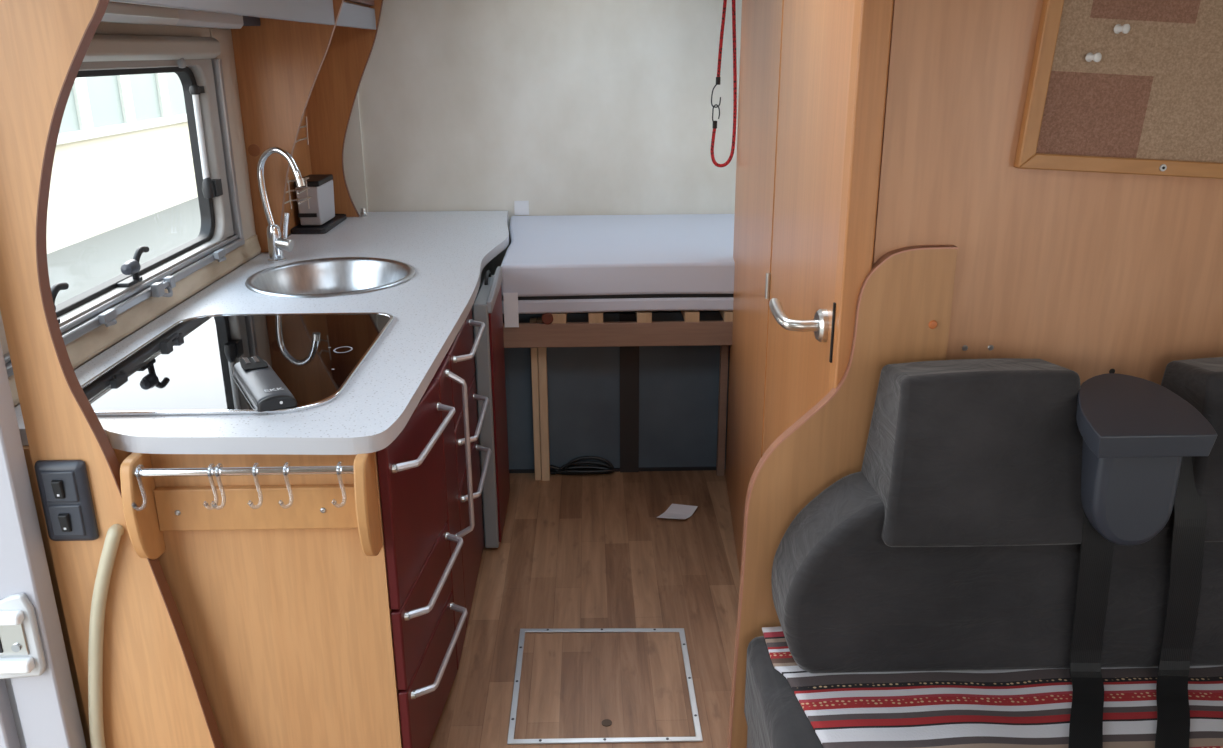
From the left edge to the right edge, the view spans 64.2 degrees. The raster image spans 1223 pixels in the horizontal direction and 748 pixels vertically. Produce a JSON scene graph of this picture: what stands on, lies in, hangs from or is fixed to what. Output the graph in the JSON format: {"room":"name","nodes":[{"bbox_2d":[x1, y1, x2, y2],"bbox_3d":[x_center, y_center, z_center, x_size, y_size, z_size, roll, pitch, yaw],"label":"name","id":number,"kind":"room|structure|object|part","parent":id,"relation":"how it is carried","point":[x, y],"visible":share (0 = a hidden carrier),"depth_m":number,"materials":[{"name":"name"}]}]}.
{"room":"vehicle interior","nodes":[
{"label":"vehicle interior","id":0,"kind":"room"},
{"bbox_2d":[0,22,290,407],"bbox_3d":[-1.243,0.082,1.593,0.060,1.950,5.730,-1,18,-1],"label":"wall","id":1,"kind":"structure","parent":0,"point":[104,27],"depth_m":2.60,"materials":[{"name":"beige"}]},
{"bbox_2d":[0,342,86,747],"bbox_3d":[-1.145,0.050,1.689,0.160,1.950,0.092,-1,18,-1],"label":"door","id":2,"kind":"structure","parent":1,"relation":"in","point":[39,707],"depth_m":1.81,"materials":[{"name":"grey plastic"}]},
{"bbox_3d":[-1.119,0.492,1.810,0.062,0.070,0.005,-1,18,-1],"label":"striker plate","id":3,"kind":"part","parent":2,"relation":"part of","materials":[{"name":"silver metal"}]},
{"bbox_2d":[8,235,260,405],"bbox_3d":[-1.229,-0.188,2.626,0.020,0.067,1.720,-1,18,-1],"label":"trim","id":4,"kind":"structure","parent":1,"relation":"attached to","point":[85,347],"depth_m":2.57,"materials":[{"name":"beige wood"}]},
{"bbox_2d":[51,59,234,326],"bbox_3d":[-1.255,-0.539,2.540,0.088,0.588,1.259,-1,18,-1],"label":"window","id":5,"kind":"structure","parent":1,"relation":"in","point":[197,79],"depth_m":2.97,"materials":[{"name":"grey plastic"}]},
{"bbox_3d":[-1.218,-0.156,2.136,0.025,0.082,0.083,-1,18,-1],"label":"latch lever","id":6,"kind":"part","parent":5,"relation":"part of","materials":[{"name":"black plastic"}]},
{"bbox_2d":[3,34,244,377],"bbox_3d":[-1.209,-0.514,2.485,0.060,0.666,1.418,-1,18,-1],"label":"window frame","id":7,"kind":"structure","parent":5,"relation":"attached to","point":[103,47],"depth_m":2.63,"materials":[{"name":"grey plastic"}]},
{"bbox_3d":[-1.223,-0.229,2.580,0.030,0.036,1.418,-1,18,-1],"label":"pull rail","id":8,"kind":"part","parent":7,"relation":"part of","materials":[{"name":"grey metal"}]},
{"bbox_3d":[-1.224,-0.270,2.477,0.036,0.036,0.052,-1,18,-1],"label":"latch knob","id":9,"kind":"part","parent":5,"relation":"part of","materials":[{"name":"grey plastic"}]},
{"bbox_3d":[-1.228,-0.289,2.535,0.025,0.082,0.083,-1,18,-1],"label":"latch lever","id":10,"kind":"part","parent":5,"relation":"part of","materials":[{"name":"black plastic"}]},
{"bbox_3d":[-1.261,-0.590,3.068,0.041,0.070,0.077,-1,18,-1],"label":"stay knob","id":11,"kind":"part","parent":5,"relation":"part of","materials":[{"name":"black plastic"}]},
{"bbox_2d":[109,0,334,24],"bbox_3d":[-1.045,-1.031,2.349,0.396,0.318,1.734,-1,18,-1],"label":"locker","id":12,"kind":"object","parent":1,"relation":"attached to","point":[308,11],"visible":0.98,"depth_m":2.46,"materials":[{"name":"grey wood"}]},
{"bbox_2d":[101,1,243,28],"bbox_3d":[-1.169,-0.916,2.491,0.071,0.042,1.160,-1,18,-1],"label":"strip light","id":13,"kind":"object","parent":12,"relation":"attached to","point":[116,12],"visible":0.62,"depth_m":2.49,"materials":[{"name":"grey plastic"}]},
{"bbox_2d":[101,4,178,24],"bbox_3d":[-1.155,-0.864,2.345,0.051,0.037,0.450,-1,18,-1],"label":"diffuser","id":14,"kind":"object","parent":13,"relation":"attached to","point":[114,13],"depth_m":2.35,"materials":[{"name":"white plastic"}]},
{"bbox_2d":[243,16,260,25],"bbox_3d":[-1.186,-1.135,3.129,0.060,0.029,0.180,-1,18,-1],"label":"junction box","id":15,"kind":"object","parent":12,"relation":"attached to","point":[247,20],"visible":0.53,"depth_m":3.14,"materials":[{"name":"grey plastic"}]},
{"bbox_2d":[210,28,255,239],"bbox_3d":[-1.256,-0.756,3.252,0.006,0.748,0.183,-1,18,-1],"label":"trim","id":16,"kind":"structure","parent":1,"relation":"attached to","point":[224,36],"depth_m":3.26,"materials":[{"name":"beige plastic"}]},
{"bbox_2d":[281,110,311,236],"bbox_3d":[-1.267,-0.929,3.712,0.008,0.786,0.749,-1,18,-1],"label":"trim","id":17,"kind":"structure","parent":1,"relation":"attached to","point":[301,153],"depth_m":3.93,"materials":[{"name":"brown wood"}]},
{"bbox_2d":[336,0,375,29],"bbox_3d":[-1.099,-1.430,3.549,0.348,0.318,0.744,-1,18,-1],"label":"locker","id":18,"kind":"object","parent":1,"relation":"attached to","point":[353,13],"visible":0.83,"depth_m":3.60,"materials":[{"name":"white plastic"}]},
{"bbox_3d":[-0.946,-1.470,3.539,0.021,0.218,0.733,-1,18,-3],"label":"door","id":19,"kind":"part","parent":18,"relation":"part of","materials":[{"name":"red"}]},
{"bbox_2d":[358,0,741,313],"bbox_3d":[-0.063,-0.846,4.361,2.560,1.950,0.050,-1,18,-1],"label":"wall","id":20,"kind":"structure","parent":0,"point":[561,107],"depth_m":4.22,"materials":[{"name":"white paint"}]},
{"bbox_2d":[343,93,367,211],"bbox_3d":[-1.182,-1.234,4.169,0.185,1.080,0.014,-1,18,-1],"label":"trim","id":21,"kind":"structure","parent":20,"relation":"attached to","point":[353,159],"depth_m":4.26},
{"bbox_2d":[514,201,528,214],"bbox_3d":[-0.402,-0.743,4.355,0.064,0.062,0.007,-1,18,-1],"label":"tape strip","id":22,"kind":"object","parent":20,"relation":"attached to","point":[520,207],"visible":1,"depth_m":4.35,"materials":[{"name":"white paper"}]},
{"bbox_2d":[429,469,739,747],"bbox_3d":[0.012,1.011,1.934,2.540,0.040,5.830,-1,18,-1],"label":"floor","id":23,"kind":"structure","parent":0,"point":[588,550],"depth_m":2.99,"materials":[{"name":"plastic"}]},
{"bbox_2d":[0,0,223,747],"bbox_3d":[-0.878,0.028,1.752,0.377,1.950,0.062,-1,18,-1],"label":"end panel","id":24,"kind":"object","parent":23,"relation":"on","point":[155,695],"depth_m":1.78,"materials":[{"name":"brown wood"}]},
{"bbox_2d":[34,460,98,540],"bbox_3d":[-1.014,0.239,1.804,0.092,0.164,0.030,-1,18,-1],"label":"light switch","id":25,"kind":"object","parent":24,"relation":"attached to","point":[64,486],"visible":1,"depth_m":1.80,"materials":[{"name":"grey plastic"}]},
{"bbox_3d":[-0.986,0.582,1.921,0.137,0.622,0.038,-1,18,-1],"label":"grab handle","id":26,"kind":"part","parent":24,"relation":"part of","materials":[{"name":"beige plastic"}]},
{"bbox_2d":[23,380,467,747],"bbox_3d":[-0.775,0.470,2.187,0.850,0.834,0.406,-1,18,-1],"label":"base cabinet","id":27,"kind":"object","parent":23,"relation":"on","point":[298,638],"visible":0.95,"depth_m":2.01,"materials":[{"name":"brown wood"}]},
{"bbox_2d":[120,452,381,559],"bbox_3d":[-0.678,0.256,1.853,0.448,0.222,0.097,-1,18,-1],"label":"rack","id":28,"kind":"object","parent":27,"relation":"attached to","point":[167,508],"visible":0.92,"depth_m":1.88,"materials":[{"name":"brown wood"}]},
{"bbox_2d":[131,464,146,510],"bbox_3d":[-0.869,0.209,1.800,0.024,0.082,0.046,5,19,15],"label":"hook","id":29,"kind":"object","parent":28,"relation":"hanging from","point":[144,497],"visible":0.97,"depth_m":1.80,"materials":[{"name":"silver metal"}]},
{"bbox_2d":[203,463,217,509],"bbox_3d":[-0.738,0.208,1.803,0.024,0.082,0.046,5,19,15],"label":"hook","id":30,"kind":"object","parent":28,"relation":"hanging from","point":[209,471],"visible":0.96,"depth_m":1.80,"materials":[{"name":"silver metal"}]},
{"bbox_2d":[210,463,225,509],"bbox_3d":[-0.724,0.208,1.803,0.024,0.082,0.046,5,19,15],"label":"hook","id":31,"kind":"object","parent":28,"relation":"hanging from","point":[218,465],"visible":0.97,"depth_m":1.80,"materials":[{"name":"silver metal"}]},
{"bbox_3d":[-0.678,0.180,1.806,0.406,0.016,0.016,-1,18,-1],"label":"rail","id":32,"kind":"part","parent":28,"relation":"part of","materials":[{"name":"silver metal"}]},
{"bbox_2d":[247,463,262,508],"bbox_3d":[-0.656,0.207,1.805,0.024,0.082,0.046,5,19,15],"label":"hook","id":33,"kind":"object","parent":28,"relation":"hanging from","point":[250,503],"visible":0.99,"depth_m":1.80,"materials":[{"name":"silver metal"}]},
{"bbox_2d":[278,462,292,508],"bbox_3d":[-0.600,0.206,1.806,0.024,0.082,0.046,5,19,15],"label":"hook","id":34,"kind":"object","parent":28,"relation":"hanging from","point":[286,464],"visible":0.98,"depth_m":1.80,"materials":[{"name":"silver metal"}]},
{"bbox_2d":[331,461,346,507],"bbox_3d":[-0.502,0.205,1.808,0.024,0.082,0.046,5,19,15],"label":"hook","id":35,"kind":"object","parent":28,"relation":"hanging from","point":[339,464],"visible":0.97,"depth_m":1.80,"materials":[{"name":"silver metal"}]},
{"bbox_2d":[15,211,508,454],"bbox_3d":[-0.807,-0.286,3.077,0.853,0.034,2.683,-1,18,-1],"label":"countertop","id":36,"kind":"structure","parent":27,"relation":"on","point":[448,252],"depth_m":2.54,"materials":[{"name":"laminate"}]},
{"bbox_2d":[81,312,393,415],"bbox_3d":[-0.853,-0.042,2.277,0.563,0.008,0.753,-1,18,-1],"label":"cooktop","id":37,"kind":"object","parent":36,"relation":"in","point":[186,368],"visible":0.88,"depth_m":2.22,"materials":[{"name":"black glass"}]},
{"bbox_2d":[233,356,296,411],"bbox_3d":[-0.730,0.016,2.039,0.079,0.031,0.292,-11,21,-28],"label":"handheld device","id":38,"kind":"object","parent":37,"relation":"on","point":[262,386],"visible":1,"depth_m":1.99,"materials":[{"name":"grey plastic"}]},
{"bbox_2d":[257,147,304,262],"bbox_3d":[-1.091,-0.563,3.255,0.175,0.384,0.060,6,19,17],"label":"tap","id":39,"kind":"object","parent":36,"relation":"on","point":[277,243],"visible":1,"depth_m":3.28,"materials":[{"name":"silver metal"}]},
{"bbox_3d":[-1.096,-0.617,3.235,0.169,0.271,0.027,5,19,16],"label":"spout","id":40,"kind":"part","parent":39,"relation":"part of","materials":[{"name":"silver metal"}]},
{"bbox_3d":[-1.100,-0.495,3.292,0.032,0.103,0.017,-1,18,-1],"label":"lever","id":41,"kind":"part","parent":39,"relation":"part of","materials":[{"name":"silver metal"}]},
{"bbox_2d":[231,0,343,252],"bbox_3d":[-1.020,-0.948,3.304,0.480,1.079,0.021,-1,18,-1],"label":"end panel","id":42,"kind":"object","parent":36,"relation":"on","point":[278,63],"visible":0.8,"depth_m":3.29,"materials":[{"name":"brown wood"}]},
{"bbox_2d":[285,177,310,208],"bbox_3d":[-1.143,-0.639,3.497,0.086,0.115,0.153,-1,18,-1],"label":"wire rack","id":43,"kind":"object","parent":42,"relation":"attached to","point":[306,188],"visible":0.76,"depth_m":3.56,"materials":[{"name":"silver metal"}]},
{"bbox_2d":[296,116,308,144],"bbox_3d":[-1.099,-0.849,3.418,0.036,0.098,0.133,-1,18,-1],"label":"wire rack","id":44,"kind":"object","parent":42,"relation":"attached to","point":[306,125],"visible":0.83,"depth_m":3.48,"materials":[{"name":"silver metal"}]},
{"bbox_2d":[291,214,345,233],"bbox_3d":[-1.195,-0.617,3.993,0.138,0.019,0.382,-1,18,-1],"label":"tray","id":45,"kind":"object","parent":36,"relation":"on","point":[324,228],"visible":0.71,"depth_m":3.88,"materials":[{"name":"black plastic"}]},
{"bbox_2d":[294,174,334,225],"bbox_3d":[-1.200,-0.708,3.955,0.100,0.176,0.228,-1,18,-1],"label":"storage box","id":46,"kind":"object","parent":45,"relation":"on","point":[321,191],"visible":0.93,"depth_m":3.88,"materials":[{"name":"grey plastic"}]},
{"bbox_3d":[-1.201,-0.781,3.931,0.099,0.021,0.228,-1,18,-1],"label":"lid","id":47,"kind":"part","parent":46,"relation":"part of","materials":[{"name":"black plastic"}]},
{"bbox_2d":[245,257,414,297],"bbox_3d":[-0.887,-0.251,3.115,0.517,0.140,0.560,-1,18,-1],"label":"sink","id":48,"kind":"object","parent":36,"relation":"in","point":[338,276],"visible":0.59,"depth_m":3.29,"materials":[{"name":"metal"}]},
{"bbox_2d":[306,0,382,216],"bbox_3d":[-1.065,-1.191,4.035,0.428,1.078,0.019,-1,18,-1],"label":"end panel","id":49,"kind":"object","parent":36,"relation":"on","point":[333,95],"visible":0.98,"depth_m":4.04,"materials":[{"name":"brown wood"}]},
{"bbox_2d":[360,208,367,216],"bbox_3d":[-1.074,-0.702,4.220,0.032,0.036,0.032,-1,18,-1],"label":"corner catch","id":50,"kind":"object","parent":36,"relation":"on","point":[363,213],"visible":1,"depth_m":4.21,"materials":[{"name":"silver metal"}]},
{"bbox_3d":[-0.427,0.248,2.124,0.022,0.360,0.407,1,18,5],"label":"drawer","id":51,"kind":"part","parent":27,"relation":"part of","materials":[{"name":"red wood"}]},
{"bbox_3d":[-0.425,0.513,2.212,0.022,0.188,0.407,1,18,5],"label":"drawer","id":52,"kind":"part","parent":27,"relation":"part of","materials":[{"name":"red wood"}]},
{"bbox_3d":[-0.394,0.131,2.088,0.052,0.016,0.362,1,18,5],"label":"handle","id":53,"kind":"part","parent":27,"relation":"part of","materials":[{"name":"silver metal"}]},
{"bbox_3d":[-0.424,0.720,2.281,0.022,0.236,0.407,1,18,5],"label":"drawer","id":54,"kind":"part","parent":27,"relation":"part of","materials":[{"name":"red wood"}]},
{"bbox_3d":[-0.392,0.449,2.194,0.052,0.016,0.362,1,18,5],"label":"handle","id":55,"kind":"part","parent":27,"relation":"part of","materials":[{"name":"silver metal"}]},
{"bbox_3d":[-0.391,0.633,2.255,0.052,0.016,0.362,1,18,5],"label":"handle","id":56,"kind":"part","parent":27,"relation":"part of","materials":[{"name":"silver metal"}]},
{"bbox_2d":[432,356,474,669],"bbox_3d":[-0.780,0.375,2.473,0.857,0.834,0.188,-1,18,-1],"label":"base cabinet","id":57,"kind":"object","parent":23,"relation":"on","point":[444,375],"visible":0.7,"depth_m":2.44,"materials":[{"name":"red"}]},
{"bbox_3d":[-0.379,0.208,2.442,0.053,0.455,0.016,-1,18,-1],"label":"handle","id":58,"kind":"part","parent":57,"relation":"part of","materials":[{"name":"silver metal"}]},
{"bbox_2d":[446,308,490,627],"bbox_3d":[-0.788,0.272,2.794,0.857,0.826,0.477,-1,18,-1],"label":"base cabinet","id":59,"kind":"object","parent":23,"relation":"on","point":[462,350],"visible":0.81,"depth_m":2.75,"materials":[{"name":"dark red laminate"},{"name":"silver metal"}]},
{"bbox_3d":[-0.421,-0.027,2.704,0.022,0.206,0.477,-1,18,-1],"label":"drawer","id":60,"kind":"part","parent":59,"relation":"part of","materials":[{"name":"red wood"}]},
{"bbox_3d":[-0.420,0.158,2.766,0.022,0.172,0.477,-1,18,-1],"label":"drawer","id":61,"kind":"part","parent":59,"relation":"part of","materials":[{"name":"red wood"}]},
{"bbox_3d":[-0.388,-0.094,2.679,0.053,0.016,0.370,-1,18,-1],"label":"handle","id":62,"kind":"part","parent":59,"relation":"part of","materials":[{"name":"silver metal"}]},
{"bbox_3d":[-0.418,0.438,2.859,0.022,0.406,0.477,-1,18,-1],"label":"drawer","id":63,"kind":"part","parent":59,"relation":"part of","materials":[{"name":"red wood"}]},
{"bbox_3d":[-0.387,0.124,2.752,0.053,0.016,0.370,-1,18,-1],"label":"handle","id":64,"kind":"part","parent":59,"relation":"part of","materials":[{"name":"silver metal"}]},
{"bbox_3d":[-0.386,0.281,2.804,0.053,0.016,0.370,-1,18,-1],"label":"handle","id":65,"kind":"part","parent":59,"relation":"part of","materials":[{"name":"silver metal"}]},
{"bbox_2d":[472,266,509,547],"bbox_3d":[-0.785,0.100,3.237,0.846,0.850,0.445,-1,18,-1],"label":"panel","id":66,"kind":"object","parent":23,"relation":"on","point":[489,362],"visible":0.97,"depth_m":3.10,"materials":[{"name":"grey"}]},
{"bbox_3d":[-0.372,-0.272,3.102,0.017,0.060,0.395,-1,18,-1],"label":"rail","id":67,"kind":"part","parent":66,"relation":"part of","materials":[{"name":"grey plastic"}]},
{"bbox_3d":[-0.370,0.122,3.233,0.008,0.770,0.390,-1,18,-1],"label":"door panel","id":68,"kind":"part","parent":66,"relation":"part of","materials":[{"name":"red"}]},
{"bbox_2d":[550,456,613,474],"bbox_3d":[-0.140,0.351,3.731,0.302,0.071,0.045,-1,18,-1],"label":"cable coil","id":69,"kind":"object","parent":23,"relation":"on","point":[567,469],"visible":0.86,"depth_m":3.73,"materials":[{"name":"black rubber"}]},
{"bbox_2d":[507,628,702,744],"bbox_3d":[-0.021,0.792,2.520,0.461,0.005,0.483,-1,18,-1],"label":"floor hatch","id":70,"kind":"object","parent":23,"relation":"on","point":[578,685],"visible":1,"depth_m":2.49,"materials":[{"name":"wood"}]},
{"bbox_2d":[503,310,732,480],"bbox_3d":[0.007,-0.061,4.020,0.866,0.676,1.055,-1,18,-1],"label":"frame","id":71,"kind":"object","parent":23,"relation":"on","point":[551,330],"visible":0.56,"depth_m":3.45,"materials":[{"name":"brown laminate"}]},
{"bbox_3d":[-0.280,0.100,3.613,0.024,0.630,0.035,-1,18,-1],"label":"leg","id":72,"kind":"part","parent":71,"relation":"part of","materials":[{"name":"brown wood"}]},
{"bbox_3d":[-0.251,0.100,3.611,0.030,0.630,0.040,-1,18,-1],"label":"leg","id":73,"kind":"part","parent":71,"relation":"part of","materials":[{"name":"brown wood"}]},
{"bbox_2d":[501,214,734,326],"bbox_3d":[0.337,-0.446,3.903,1.550,0.221,1.071,-1,18,-1],"label":"mattress","id":74,"kind":"object","parent":71,"relation":"on","point":[667,262],"visible":0.56,"depth_m":3.41,"materials":[{"name":"white fabric"}]},
{"bbox_3d":[0.013,-0.141,3.454,0.855,0.087,0.020,-1,18,-1],"label":"rail","id":75,"kind":"part","parent":71,"relation":"part of","materials":[{"name":"brown laminate"}]},
{"bbox_2d":[657,504,697,518],"bbox_3d":[0.231,0.487,3.415,0.096,0.015,0.136,9,21,27],"label":"paper sheet","id":76,"kind":"object","parent":23,"relation":"on","point":[675,511],"visible":1,"depth_m":3.43,"materials":[{"name":"white paper"}]},
{"bbox_2d":[728,245,957,747],"bbox_3d":[0.339,0.434,1.560,0.292,1.287,0.021,-1,18,-1],"label":"board","id":77,"kind":"object","parent":23,"relation":"on","point":[904,305],"visible":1,"depth_m":1.43,"materials":[{"name":"brown wood"}]},
{"bbox_2d":[744,357,1222,747],"bbox_3d":[0.724,0.600,1.280,1.014,1.145,0.615,-1,18,-1],"label":"bench","id":78,"kind":"object","parent":23,"relation":"on","point":[998,513],"visible":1,"depth_m":1.33,"materials":[{"name":"grey fabric"}]},
{"bbox_2d":[744,636,823,747],"bbox_3d":[0.724,0.565,1.268,1.014,0.158,0.614,-1,18,-1],"label":"seat cushion","id":79,"kind":"object","parent":78,"relation":"on","point":[775,717],"depth_m":1.38,"materials":[{"name":"grey fabric"}]},
{"bbox_2d":[762,626,1222,747],"bbox_3d":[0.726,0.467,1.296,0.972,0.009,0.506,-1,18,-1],"label":"seat cushion","id":80,"kind":"object","parent":78,"relation":"on","point":[1013,708],"visible":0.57,"depth_m":1.33,"materials":[{"name":"multicoloured fabric"}]},
{"bbox_3d":[0.724,0.282,1.429,0.959,0.270,0.133,-1,18,-1],"label":"backrest","id":81,"kind":"part","parent":78,"relation":"part of","materials":[{"name":"grey fabric"}]},
{"bbox_2d":[503,311,729,468],"bbox_3d":[0.343,0.070,3.693,1.680,0.630,0.015,-1,18,-1],"label":"wall","id":82,"kind":"structure","parent":0,"point":[679,385],"depth_m":3.69,"materials":[{"name":"grey paint"}]},
{"bbox_2d":[509,466,715,472],"bbox_3d":[-0.005,0.371,3.771,0.860,0.012,0.010,-1,18,-1],"label":"trim","id":83,"kind":"structure","parent":82,"relation":"attached to","point":[711,467],"depth_m":3.77,"materials":[{"name":"black"}]},
{"bbox_2d":[619,313,638,471],"bbox_3d":[0.067,0.078,3.672,0.072,0.630,0.017,-1,18,-1],"label":"trim","id":84,"kind":"structure","parent":82,"relation":"attached to","point":[629,355],"depth_m":3.68,"materials":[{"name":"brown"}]},
{"bbox_2d":[726,0,783,575],"bbox_3d":[0.415,-0.347,2.855,0.030,1.950,1.191,1,18,3],"label":"door frame","id":85,"kind":"structure","parent":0,"point":[761,20],"depth_m":2.73,"materials":[{"name":"brown wood"}]},
{"bbox_2d":[762,0,854,455],"bbox_3d":[0.322,-0.025,1.888,0.104,1.910,0.860,1,18,3],"label":"door","id":86,"kind":"structure","parent":85,"relation":"in","point":[817,35],"depth_m":1.70,"materials":[{"name":"brown wood"}]},
{"bbox_3d":[0.289,-0.094,1.535,0.068,0.029,0.111,-1,18,-1],"label":"lever","id":87,"kind":"part","parent":86,"relation":"part of","materials":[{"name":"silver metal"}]},
{"bbox_3d":[0.322,-0.074,1.493,0.014,0.051,0.051,-1,18,-1],"label":"handle","id":88,"kind":"part","parent":86,"relation":"part of","materials":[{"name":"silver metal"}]},
{"bbox_3d":[0.333,-0.060,1.426,0.021,0.090,0.006,-1,18,-1],"label":"latch plate","id":89,"kind":"part","parent":86,"relation":"part of","materials":[{"name":"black metal"}]},
{"bbox_2d":[872,0,1222,384],"bbox_3d":[0.800,0.106,1.489,0.859,1.950,0.030,-1,18,-1],"label":"wall partition","id":90,"kind":"structure","parent":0,"point":[1089,274],"depth_m":1.36,"materials":[{"name":"brown wood"}]},
{"bbox_2d":[828,0,893,392],"bbox_3d":[0.347,0.113,1.475,0.042,1.950,0.040,-1,18,-1],"label":"trim","id":91,"kind":"structure","parent":90,"relation":"attached to","point":[872,24],"depth_m":1.32,"materials":[{"name":"brown wood"}]},
{"bbox_2d":[1014,0,1222,178],"bbox_3d":[0.862,-0.467,1.274,0.623,0.454,0.020,-1,18,-1],"label":"cork board","id":92,"kind":"object","parent":90,"relation":"attached to","point":[1152,104],"visible":1,"depth_m":1.30,"materials":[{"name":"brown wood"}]},
{"bbox_2d":[1085,53,1101,61],"bbox_3d":[0.630,-0.415,1.276,0.012,0.012,0.023,-7,20,-20],"label":"pin","id":93,"kind":"object","parent":92,"relation":"attached to","point":[1096,57],"visible":1,"depth_m":1.27,"materials":[{"name":"white plastic"}]},
{"bbox_2d":[1114,24,1129,33],"bbox_3d":[0.662,-0.449,1.266,0.012,0.012,0.023,-7,20,-20],"label":"pin","id":94,"kind":"object","parent":92,"relation":"attached to","point":[1118,28],"visible":1,"depth_m":1.26,"materials":[{"name":"white plastic"}]},
{"bbox_3d":[0.001,-0.882,1.304,2.560,0.050,5.730,-1,18,-1],"label":"ceiling","id":95,"kind":"structure","parent":0,"visible":0},
{"bbox_2d":[710,0,736,166],"bbox_3d":[0.382,-1.093,3.262,0.090,0.791,0.016,-1,18,-1],"label":"cord","id":96,"kind":"object","parent":95,"relation":"hanging from","point":[718,78],"visible":1,"depth_m":3.29,"materials":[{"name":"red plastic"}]},
{"label":"outside","id":97,"kind":"structure","parent":0,"visible":0},
{"bbox_2d":[47,197,200,305],"bbox_3d":[-5.228,-1.026,10.068,50.000,0.060,60.000,-1,18,-1],"label":"ground","id":98,"kind":"structure","parent":97,"point":[86,264],"depth_m":11.31,"materials":[{"name":"grey"}]},
{"bbox_2d":[46,72,197,253],"bbox_3d":[-8.115,-3.832,14.332,3.480,2.600,22.000,-1,18,-1],"label":"building","id":99,"kind":"structure","parent":98,"relation":"on","point":[123,155],"depth_m":12.65,"materials":[{"name":"grey"}]},
{"bbox_3d":[-6.465,-3.768,14.396,0.180,0.100,22.000,-1,18,-1],"label":"sill","id":100,"kind":"part","parent":99,"relation":"part of","materials":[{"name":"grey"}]}
]}

